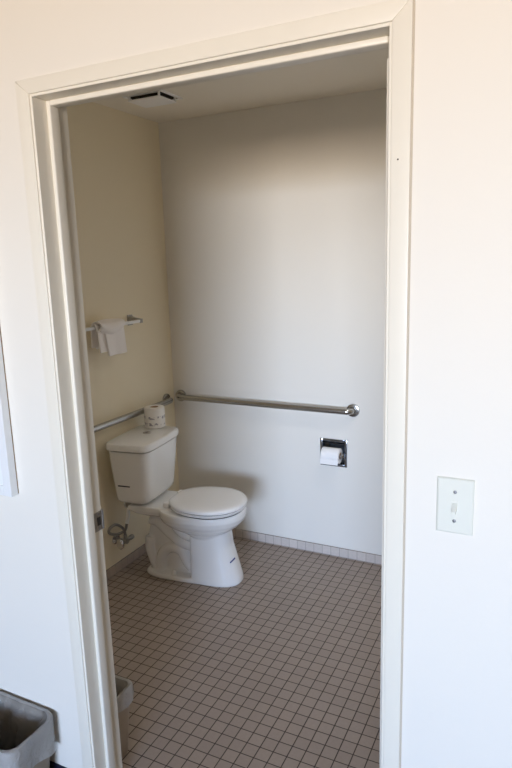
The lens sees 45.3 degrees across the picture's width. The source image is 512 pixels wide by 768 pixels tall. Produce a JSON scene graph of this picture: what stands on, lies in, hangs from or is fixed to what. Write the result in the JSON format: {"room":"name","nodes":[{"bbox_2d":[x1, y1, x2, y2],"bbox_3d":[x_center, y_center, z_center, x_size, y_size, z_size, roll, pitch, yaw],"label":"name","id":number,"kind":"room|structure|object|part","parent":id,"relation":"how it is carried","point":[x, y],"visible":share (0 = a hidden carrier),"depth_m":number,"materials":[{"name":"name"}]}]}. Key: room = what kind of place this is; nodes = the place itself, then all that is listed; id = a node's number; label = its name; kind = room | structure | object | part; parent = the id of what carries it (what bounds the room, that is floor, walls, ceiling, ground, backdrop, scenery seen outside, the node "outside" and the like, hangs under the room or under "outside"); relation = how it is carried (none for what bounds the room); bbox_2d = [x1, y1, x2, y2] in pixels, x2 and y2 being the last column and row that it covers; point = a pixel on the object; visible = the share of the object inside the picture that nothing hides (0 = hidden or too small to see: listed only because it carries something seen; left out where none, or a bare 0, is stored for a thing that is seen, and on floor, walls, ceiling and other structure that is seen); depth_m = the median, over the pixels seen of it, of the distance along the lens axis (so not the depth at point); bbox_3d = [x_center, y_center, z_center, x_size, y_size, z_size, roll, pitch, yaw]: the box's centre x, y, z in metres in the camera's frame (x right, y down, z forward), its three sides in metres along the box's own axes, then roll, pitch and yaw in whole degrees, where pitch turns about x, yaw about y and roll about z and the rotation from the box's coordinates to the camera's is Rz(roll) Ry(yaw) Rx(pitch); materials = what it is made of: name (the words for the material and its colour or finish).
{"room":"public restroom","nodes":[
{"label":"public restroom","id":0,"kind":"room"},
{"bbox_2d":[67,102,178,569],"bbox_3d":[-0.909,-0.136,2.943,0.100,2.411,1.820,4,13,26],"label":"wall","id":1,"kind":"structure","parent":0,"point":[116,163],"depth_m":3.21,"materials":[{"name":"beige paint"}]},
{"bbox_2d":[85,314,142,330],"bbox_3d":[-0.773,-0.283,2.996,0.080,0.056,0.642,4,13,26],"label":"towel bar","id":2,"kind":"object","parent":1,"relation":"attached to","point":[131,320],"visible":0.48,"depth_m":3.21,"materials":[{"name":"silver metal"}]},
{"bbox_2d":[90,318,126,355],"bbox_3d":[-0.724,-0.231,3.015,0.091,0.178,0.195,4,13,26],"label":"hand towel","id":3,"kind":"object","parent":2,"relation":"hanging from","point":[108,336],"visible":0.98,"depth_m":2.98,"materials":[{"name":"white fabric"}]},
{"bbox_2d":[107,502,133,549],"bbox_3d":[-0.704,0.733,3.216,0.127,0.270,0.156,-3,11,-4],"label":"water valve","id":4,"kind":"object","parent":1,"relation":"attached to","point":[116,539],"visible":1,"depth_m":3.20,"materials":[{"name":"silver metal"}]},
{"bbox_3d":[-0.711,0.840,3.216,0.045,0.058,0.019,4,13,26],"label":"valve handle","id":5,"kind":"part","parent":4,"relation":"part of","materials":[{"name":"silver metal"}]},
{"bbox_2d":[106,544,145,579],"bbox_3d":[-0.846,1.032,3.107,0.008,0.054,1.702,4,13,26],"label":"baseboard","id":6,"kind":"structure","parent":1,"relation":"attached to","point":[141,550],"depth_m":3.36,"materials":[{"name":"tile"}]},
{"bbox_2d":[94,394,172,432],"bbox_3d":[-0.718,0.184,3.193,0.061,0.070,1.032,4,13,26],"label":"grab bar","id":7,"kind":"object","parent":1,"relation":"attached to","point":[167,399],"visible":0.44,"depth_m":3.22,"materials":[{"name":"silver metal"}]},
{"bbox_2d":[94,48,388,122],"bbox_3d":[0.075,-1.250,2.207,2.378,0.057,1.822,4,13,26],"label":"ceiling","id":8,"kind":"structure","parent":0,"point":[367,71],"depth_m":2.79,"materials":[{"name":"white paint"}]},
{"bbox_2d":[123,90,182,107],"bbox_3d":[-0.482,-1.330,2.875,0.219,0.028,0.177,4,13,26],"label":"ceiling vent","id":9,"kind":"object","parent":8,"relation":"in","point":[159,97],"visible":0.94,"depth_m":2.83,"materials":[{"name":"white plastic"}]},
{"bbox_3d":[-0.483,-1.316,2.860,0.178,0.006,0.141,4,13,26],"label":"panel","id":10,"kind":"part","parent":9,"relation":"part of","materials":[{"name":"white plastic"}]},
{"bbox_3d":[-0.483,-1.341,2.873,0.219,0.006,0.177,4,13,26],"label":"frame","id":11,"kind":"part","parent":9,"relation":"part of","materials":[{"name":"white plastic"}]},
{"bbox_2d":[107,537,381,767],"bbox_3d":[0.140,1.143,2.665,2.378,0.050,1.863,4,13,26],"label":"floor","id":12,"kind":"structure","parent":0,"point":[279,667],"depth_m":2.53,"materials":[{"name":"tile"}]},
{"bbox_2d":[115,677,128,757],"bbox_3d":[-0.527,1.127,2.076,0.220,0.252,0.118,4,13,26],"label":"waste bin","id":13,"kind":"object","parent":12,"relation":"on","point":[123,716],"visible":0.25,"depth_m":2.05,"materials":[{"name":"beige plastic"}]},
{"bbox_2d":[115,675,133,712],"bbox_3d":[-0.527,1.110,2.073,0.234,0.226,0.133,4,13,26],"label":"bag","id":14,"kind":"object","parent":13,"relation":"in","point":[124,699],"visible":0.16,"depth_m":2.02,"materials":[{"name":"white plastic"}]},
{"bbox_2d":[106,425,246,587],"bbox_3d":[-0.370,0.639,3.198,0.686,0.760,0.393,2,12,19],"label":"toilet","id":15,"kind":"object","parent":12,"relation":"on","point":[189,539],"visible":1,"depth_m":3.11,"materials":[{"name":"white ceramic"}]},
{"bbox_3d":[-0.584,0.280,3.198,0.255,0.036,0.392,2,12,19],"label":"tank lid","id":16,"kind":"part","parent":15,"relation":"part of","materials":[{"name":"white ceramic"}]},
{"bbox_3d":[-0.579,0.443,3.231,0.239,0.281,0.374,2,12,19],"label":"tank","id":17,"kind":"part","parent":15,"relation":"part of","materials":[{"name":"white ceramic"}]},
{"bbox_2d":[144,405,164,428],"bbox_3d":[-0.551,0.176,3.334,0.110,0.112,0.110,4,13,26],"label":"toilet paper roll","id":18,"kind":"object","parent":15,"relation":"on","point":[154,415],"visible":1,"depth_m":3.29,"materials":[{"name":"white paper"}]},
{"bbox_3d":[-0.241,0.588,3.121,0.396,0.028,0.348,2,12,19],"label":"seat lid","id":19,"kind":"part","parent":15,"relation":"part of","materials":[{"name":"white plastic"}]},
{"bbox_3d":[-0.240,0.612,3.126,0.388,0.014,0.340,2,12,19],"label":"seat","id":20,"kind":"part","parent":15,"relation":"part of","materials":[{"name":"white plastic"}]},
{"bbox_2d":[0,0,511,767],"bbox_3d":[1.004,0.178,0.951,6.400,2.460,0.114,4,13,26],"label":"wall","id":21,"kind":"structure","parent":0,"point":[457,693],"depth_m":1.24,"materials":[{"name":"beige paint"}]},
{"bbox_2d":[0,327,18,496],"bbox_3d":[-0.950,-0.077,1.800,0.561,0.774,0.028,4,13,26],"label":"picture frame","id":22,"kind":"object","parent":21,"relation":"attached to","point":[8,472],"visible":1,"depth_m":1.72,"materials":[{"name":"white paint"}]},
{"bbox_2d":[0,463,2,484],"bbox_3d":[-0.954,-0.076,1.793,0.505,0.718,0.004,4,13,26],"label":"print","id":23,"kind":"object","parent":22,"relation":"attached to","point":[1,464],"depth_m":1.75,"materials":[{"name":"white paper"}]},
{"bbox_2d":[15,82,93,767],"bbox_3d":[-0.534,0.281,1.680,0.040,2.066,0.006,4,13,26],"label":"trim","id":24,"kind":"structure","parent":21,"relation":"attached to","point":[23,98],"depth_m":1.63,"materials":[{"name":"beige wood"}]},
{"bbox_2d":[49,761,65,767],"bbox_3d":[1.011,1.348,1.126,6.200,0.098,0.014,4,13,26],"label":"baseboard","id":25,"kind":"structure","parent":21,"relation":"attached to","point":[52,764],"depth_m":1.92,"materials":[{"name":"black plastic"}]},
{"bbox_2d":[30,22,391,767],"bbox_3d":[-0.093,0.307,1.537,0.904,2.044,0.126,4,13,26],"label":"trim","id":26,"kind":"structure","parent":21,"relation":"attached to","point":[48,108],"depth_m":1.60,"materials":[{"name":"beige wood"}]},
{"bbox_3d":[-0.459,0.399,1.790,0.008,0.058,0.041,4,13,26],"label":"strike plate","id":27,"kind":"part","parent":26,"relation":"part of","materials":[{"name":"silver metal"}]},
{"bbox_2d":[15,0,408,93],"bbox_3d":[-0.154,-0.688,1.281,0.956,0.034,0.006,4,13,26],"label":"trim","id":28,"kind":"structure","parent":21,"relation":"attached to","point":[383,12],"depth_m":1.23,"materials":[{"name":"beige wood"}]},
{"bbox_2d":[379,59,387,767],"bbox_3d":[0.496,0.252,1.787,0.173,2.002,0.864,4,13,26],"label":"door","id":29,"kind":"structure","parent":21,"relation":"in","point":[387,59],"depth_m":1.36,"materials":[{"name":"white wood"}]},
{"bbox_2d":[383,0,414,767],"bbox_3d":[0.290,0.336,1.276,0.040,2.066,0.006,4,13,26],"label":"trim","id":30,"kind":"structure","parent":21,"relation":"attached to","point":[403,24],"depth_m":1.20,"materials":[{"name":"beige wood"}]},
{"bbox_2d":[436,476,474,535],"bbox_3d":[0.388,0.241,1.199,0.070,0.114,0.020,4,13,26],"label":"light switch","id":31,"kind":"object","parent":21,"relation":"attached to","point":[455,496],"visible":1,"depth_m":1.20,"materials":[{"name":"white plastic"}]},
{"bbox_2d":[158,88,386,554],"bbox_3d":[0.493,-0.230,3.198,2.178,2.411,0.100,4,13,26],"label":"wall","id":32,"kind":"structure","parent":0,"point":[274,215],"depth_m":3.30,"materials":[{"name":"white paint"}]},
{"bbox_2d":[176,390,359,416],"bbox_3d":[0.017,0.108,3.418,1.137,0.075,0.061,4,13,26],"label":"grab bar","id":33,"kind":"object","parent":32,"relation":"attached to","point":[352,410],"visible":1,"depth_m":3.35,"materials":[{"name":"silver metal"}]},
{"bbox_2d":[232,528,381,564],"bbox_3d":[0.504,0.936,3.381,2.178,0.054,0.008,4,13,26],"label":"baseboard","id":34,"kind":"structure","parent":32,"relation":"attached to","point":[250,535],"depth_m":3.48,"materials":[{"name":"tile"}]},
{"bbox_2d":[320,438,346,467],"bbox_3d":[0.424,0.367,3.316,0.152,0.152,0.094,4,13,26],"label":"toilet paper holder","id":35,"kind":"object","parent":32,"relation":"attached to","point":[324,442],"visible":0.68,"depth_m":3.32,"materials":[{"name":"silver metal"}]},
{"bbox_2d":[320,447,342,465],"bbox_3d":[0.404,0.381,3.287,0.100,0.082,0.085,4,13,26],"label":"toilet paper roll","id":36,"kind":"object","parent":35,"relation":"on","point":[328,455],"visible":0.98,"depth_m":3.26,"materials":[{"name":"white paper"}]},
{"bbox_3d":[-0.649,2.129,-2.157,6.400,0.050,7.665,4,13,26],"label":"floor","id":37,"kind":"structure","parent":0,"visible":0},
{"bbox_2d":[0,694,49,767],"bbox_3d":[-0.782,1.154,1.880,0.324,0.292,0.184,4,13,26],"label":"waste bin","id":38,"kind":"object","parent":37,"relation":"on","point":[26,718],"visible":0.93,"depth_m":1.94,"materials":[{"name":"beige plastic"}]},
{"bbox_2d":[0,691,55,767],"bbox_3d":[-0.782,1.137,1.876,0.333,0.266,0.193,4,13,26],"label":"bag","id":39,"kind":"object","parent":38,"relation":"in","point":[41,744],"visible":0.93,"depth_m":1.79,"materials":[{"name":"white plastic"}]}
]}

